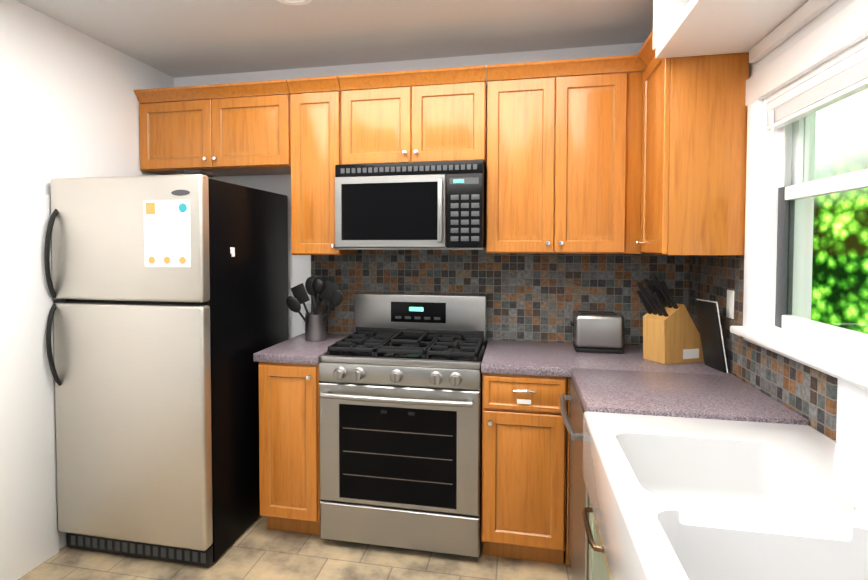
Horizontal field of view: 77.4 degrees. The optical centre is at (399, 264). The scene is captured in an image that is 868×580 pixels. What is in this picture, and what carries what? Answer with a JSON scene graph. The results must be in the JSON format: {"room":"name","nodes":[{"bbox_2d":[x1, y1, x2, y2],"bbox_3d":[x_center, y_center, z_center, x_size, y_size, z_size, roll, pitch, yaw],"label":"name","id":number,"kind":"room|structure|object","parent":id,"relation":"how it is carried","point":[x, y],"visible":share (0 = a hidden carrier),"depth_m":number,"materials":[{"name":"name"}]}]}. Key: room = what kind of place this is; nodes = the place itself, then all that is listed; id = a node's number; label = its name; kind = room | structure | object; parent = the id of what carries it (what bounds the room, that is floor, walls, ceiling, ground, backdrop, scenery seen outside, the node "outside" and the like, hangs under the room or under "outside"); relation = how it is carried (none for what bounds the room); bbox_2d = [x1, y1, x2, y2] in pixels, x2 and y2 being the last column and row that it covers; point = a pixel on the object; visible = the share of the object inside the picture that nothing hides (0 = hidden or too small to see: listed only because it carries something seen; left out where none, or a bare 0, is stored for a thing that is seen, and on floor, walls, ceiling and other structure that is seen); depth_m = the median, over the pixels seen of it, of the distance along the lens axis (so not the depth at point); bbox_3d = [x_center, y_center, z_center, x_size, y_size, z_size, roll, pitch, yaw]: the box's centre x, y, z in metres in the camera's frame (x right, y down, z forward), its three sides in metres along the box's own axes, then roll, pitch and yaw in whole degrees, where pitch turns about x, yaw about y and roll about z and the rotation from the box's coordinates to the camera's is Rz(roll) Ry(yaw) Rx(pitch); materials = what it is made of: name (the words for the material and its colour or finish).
{"room":"kitchen","nodes":[
{"label":"kitchen","id":0,"kind":"room"},
{"bbox_2d":[0,0,173,548],"bbox_3d":[-1.958,0.149,1.211,0.120,2.490,4.570,0,2,12],"label":"wall","id":1,"kind":"structure","parent":0,"point":[69,104],"depth_m":2.56,"materials":[{"name":"white paint"}]},
{"bbox_2d":[0,190,58,579],"bbox_3d":[-1.714,0.532,2.015,0.020,1.670,1.020,0,2,12],"label":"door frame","id":2,"kind":"structure","parent":1,"relation":"attached to","point":[29,536],"depth_m":2.36,"materials":[{"name":"white paint"}]},
{"bbox_2d":[18,516,572,579],"bbox_3d":[-0.392,1.433,0.973,3.301,0.060,4.690,0,2,12],"label":"floor","id":3,"kind":"structure","parent":0,"point":[257,549],"depth_m":2.43,"materials":[{"name":"tile"}]},
{"bbox_2d":[44,170,288,566],"bbox_3d":[-1.123,0.453,2.819,0.780,1.751,0.953,0,2,12],"label":"fridge","id":4,"kind":"object","parent":3,"relation":"on","point":[168,317],"visible":0.98,"depth_m":2.43,"materials":[{"name":"silver"}]},
{"bbox_2d":[258,362,320,534],"bbox_3d":[-0.478,0.901,2.906,0.314,0.872,0.654,0,2,12],"label":"base cabinet","id":5,"kind":"object","parent":3,"relation":"on","point":[289,459],"visible":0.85,"depth_m":2.61,"materials":[{"name":"brown wood"}]},
{"bbox_2d":[253,333,348,364],"bbox_3d":[-0.481,0.443,2.903,0.333,0.041,0.630,0,2,12],"label":"countertop","id":6,"kind":"structure","parent":5,"relation":"on","point":[295,350],"depth_m":2.68,"materials":[{"name":"grey stone"}]},
{"bbox_2d":[286,277,342,340],"bbox_3d":[-0.458,0.243,3.001,0.332,0.350,0.121,0,2,12],"label":"utensil crock","id":7,"kind":"object","parent":6,"relation":"on","point":[315,319],"visible":1,"depth_m":2.98,"materials":[{"name":"silver metal"}]},
{"bbox_2d":[319,293,487,556],"bbox_3d":[0.048,0.760,2.763,0.758,1.165,0.698,0,2,12],"label":"range","id":8,"kind":"object","parent":3,"relation":"on","point":[400,401],"visible":1,"depth_m":2.51,"materials":[{"name":"silver metal"}]},
{"bbox_2d":[482,373,566,563],"bbox_3d":[0.609,0.909,2.668,0.364,0.872,0.654,0,2,12],"label":"base cabinet","id":9,"kind":"object","parent":3,"relation":"on","point":[524,435],"visible":0.88,"depth_m":2.38,"materials":[{"name":"brown wood"}]},
{"bbox_2d":[481,340,564,376],"bbox_3d":[0.611,0.451,2.664,0.371,0.041,0.630,0,2,12],"label":"countertop","id":10,"kind":"structure","parent":9,"relation":"on","point":[500,356],"depth_m":2.49,"materials":[{"name":"grey stone"}]},
{"bbox_2d":[564,377,570,565],"bbox_3d":[1.109,0.912,2.584,0.640,0.872,0.604,0,2,12],"label":"base cabinet","id":11,"kind":"object","parent":3,"relation":"on","point":[566,556],"visible":0.11,"depth_m":2.36,"materials":[{"name":"brown wood"}]},
{"bbox_2d":[557,342,808,424],"bbox_3d":[1.044,0.464,2.276,0.642,0.041,1.204,0,2,12],"label":"countertop","id":12,"kind":"structure","parent":11,"relation":"on","point":[630,380],"depth_m":1.96,"materials":[{"name":"grey stone"}]},
{"bbox_2d":[570,311,623,353],"bbox_3d":[0.984,0.334,2.709,0.243,0.188,0.170,0,2,12],"label":"toaster","id":13,"kind":"object","parent":12,"relation":"on","point":[597,332],"visible":1,"depth_m":2.63,"materials":[{"name":"silver metal"}]},
{"bbox_2d":[636,275,703,363],"bbox_3d":[1.229,0.240,2.458,0.323,0.393,0.136,-1,2,-16],"label":"knife block","id":14,"kind":"object","parent":12,"relation":"on","point":[671,334],"visible":0.98,"depth_m":2.41,"materials":[{"name":"brown wood"}]},
{"bbox_2d":[695,299,727,372],"bbox_3d":[1.322,0.297,2.296,0.057,0.295,0.183,0,2,4],"label":"cutting board","id":15,"kind":"object","parent":12,"relation":"on","point":[711,335],"visible":1,"depth_m":2.27,"materials":[{"name":"black plastic"}]},
{"bbox_2d":[583,411,867,579],"bbox_3d":[0.787,0.603,1.117,0.648,0.220,1.170,0,2,12],"label":"farmhouse sink","id":16,"kind":"object","parent":12,"relation":"in","point":[677,498],"visible":1,"depth_m":1.28,"materials":[{"name":"white ceramic"}]},
{"bbox_2d":[559,378,588,579],"bbox_3d":[0.946,0.932,2.002,0.673,0.872,0.592,0,2,12],"label":"dishwasher","id":17,"kind":"object","parent":3,"relation":"on","point":[578,546],"visible":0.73,"depth_m":2.02,"materials":[{"name":"silver plastic"}]},
{"bbox_2d":[582,499,611,579],"bbox_3d":[0.864,1.046,1.433,0.626,0.684,0.550,0,2,12],"label":"base cabinet","id":18,"kind":"object","parent":3,"relation":"on","point":[599,569],"visible":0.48,"depth_m":1.50,"materials":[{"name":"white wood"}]},
{"bbox_2d":[16,0,652,77],"bbox_3d":[-0.392,-1.115,0.887,3.301,0.060,4.690,0,2,12],"label":"ceiling","id":19,"kind":"structure","parent":0,"point":[179,38],"depth_m":2.62,"materials":[{"name":"white paint"}]},
{"bbox_2d":[277,0,311,4],"bbox_3d":[-0.446,-1.128,2.265,0.170,0.008,0.170,0,2,12],"label":"recessed light","id":20,"kind":"object","parent":19,"relation":"in","point":[296,2],"visible":0.92,"depth_m":2.32,"materials":[{"name":"white"}]},
{"bbox_2d":[174,43,643,338],"bbox_3d":[0.096,0.083,3.161,3.301,2.490,0.120,0,2,12],"label":"wall","id":21,"kind":"structure","parent":0,"point":[299,269],"depth_m":3.20,"materials":[{"name":"white paint"}]},
{"bbox_2d":[134,79,290,176],"bbox_3d":[-1.002,-0.758,3.115,0.914,0.445,0.360,0,2,12],"label":"upper cabinet","id":22,"kind":"object","parent":21,"relation":"attached to","point":[246,133],"visible":0.92,"depth_m":2.97,"materials":[{"name":"brown wood"}]},
{"bbox_2d":[287,76,357,254],"bbox_3d":[-0.416,-0.515,2.994,0.279,0.922,0.360,0,2,12],"label":"upper cabinet","id":23,"kind":"object","parent":21,"relation":"attached to","point":[315,117],"visible":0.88,"depth_m":2.85,"materials":[{"name":"brown wood"}]},
{"bbox_2d":[338,65,486,167],"bbox_3d":[0.090,-0.745,2.876,0.748,0.455,0.360,0,2,12],"label":"upper cabinet","id":24,"kind":"object","parent":21,"relation":"attached to","point":[418,120],"visible":0.92,"depth_m":2.73,"materials":[{"name":"brown wood"}]},
{"bbox_2d":[335,160,485,249],"bbox_3d":[0.075,-0.295,2.849,0.746,0.432,0.448,0,2,12],"label":"microwave","id":25,"kind":"object","parent":24,"relation":"attached to","point":[426,204],"visible":1,"depth_m":2.67,"materials":[{"name":"silver plastic"}]},
{"bbox_2d":[311,247,686,345],"bbox_3d":[0.487,0.308,3.016,2.072,0.850,0.010,0,2,12],"label":"tile backsplash","id":26,"kind":"structure","parent":21,"relation":"attached to","point":[537,297],"depth_m":2.97,"materials":[{"name":"tile"}]},
{"bbox_2d":[486,54,646,253],"bbox_3d":[0.817,-0.512,2.725,0.732,0.910,0.360,0,2,12],"label":"upper cabinet","id":27,"kind":"object","parent":21,"relation":"attached to","point":[564,165],"visible":0.92,"depth_m":2.58,"materials":[{"name":"brown wood"}]},
{"bbox_2d":[749,0,867,460],"bbox_3d":[1.090,0.172,0.545,0.160,2.490,4.570,0,2,12],"label":"wall","id":28,"kind":"structure","parent":0,"point":[852,421],"depth_m":1.47,"materials":[{"name":"white paint"}]},
{"bbox_2d":[635,30,748,254],"bbox_3d":[1.216,-0.498,2.302,0.332,0.910,0.404,0,2,12],"label":"upper cabinet","id":29,"kind":"object","parent":28,"relation":"attached to","point":[694,151],"visible":0.9,"depth_m":2.11,"materials":[{"name":"brown wood"}]},
{"bbox_2d":[653,0,837,62],"bbox_3d":[1.005,-0.914,1.333,0.356,0.368,1.545,0,2,12],"label":"soffit","id":30,"kind":"object","parent":28,"relation":"attached to","point":[757,30],"visible":0.98,"depth_m":1.82,"materials":[{"name":"white paint"}]},
{"bbox_2d":[687,255,837,439],"bbox_3d":[1.353,0.338,2.147,0.009,0.850,1.320,0,2,12],"label":"tile backsplash","id":31,"kind":"structure","parent":28,"relation":"attached to","point":[811,393],"depth_m":2.01,"materials":[{"name":"tile"}]},
{"bbox_2d":[726,290,734,318],"bbox_3d":[1.362,0.163,2.226,0.007,0.115,0.070,0,2,12],"label":"electrical outlet plate","id":32,"kind":"object","parent":31,"relation":"attached to","point":[730,305],"visible":1,"depth_m":2.22,"materials":[{"name":"white plastic"}]},
{"bbox_2d":[730,0,867,390],"bbox_3d":[1.259,-0.186,1.433,0.215,0.995,1.340,0,2,12],"label":"window","id":33,"kind":"structure","parent":28,"relation":"in","point":[781,288],"depth_m":1.90,"materials":[{"name":"white"}]},
{"bbox_2d":[767,46,867,235],"bbox_3d":[1.222,-0.323,1.436,0.046,0.479,1.052,0,2,12],"label":"window blinds","id":34,"kind":"object","parent":33,"relation":"attached to","point":[843,79],"visible":1,"depth_m":1.62,"materials":[{"name":"white"}]},
{"label":"outside","id":35,"kind":"structure","parent":0,"visible":0},
{"bbox_2d":[811,89,867,333],"bbox_3d":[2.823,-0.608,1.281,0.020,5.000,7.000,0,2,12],"label":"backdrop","id":36,"kind":"structure","parent":35,"point":[820,238],"depth_m":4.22,"materials":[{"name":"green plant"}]}
]}

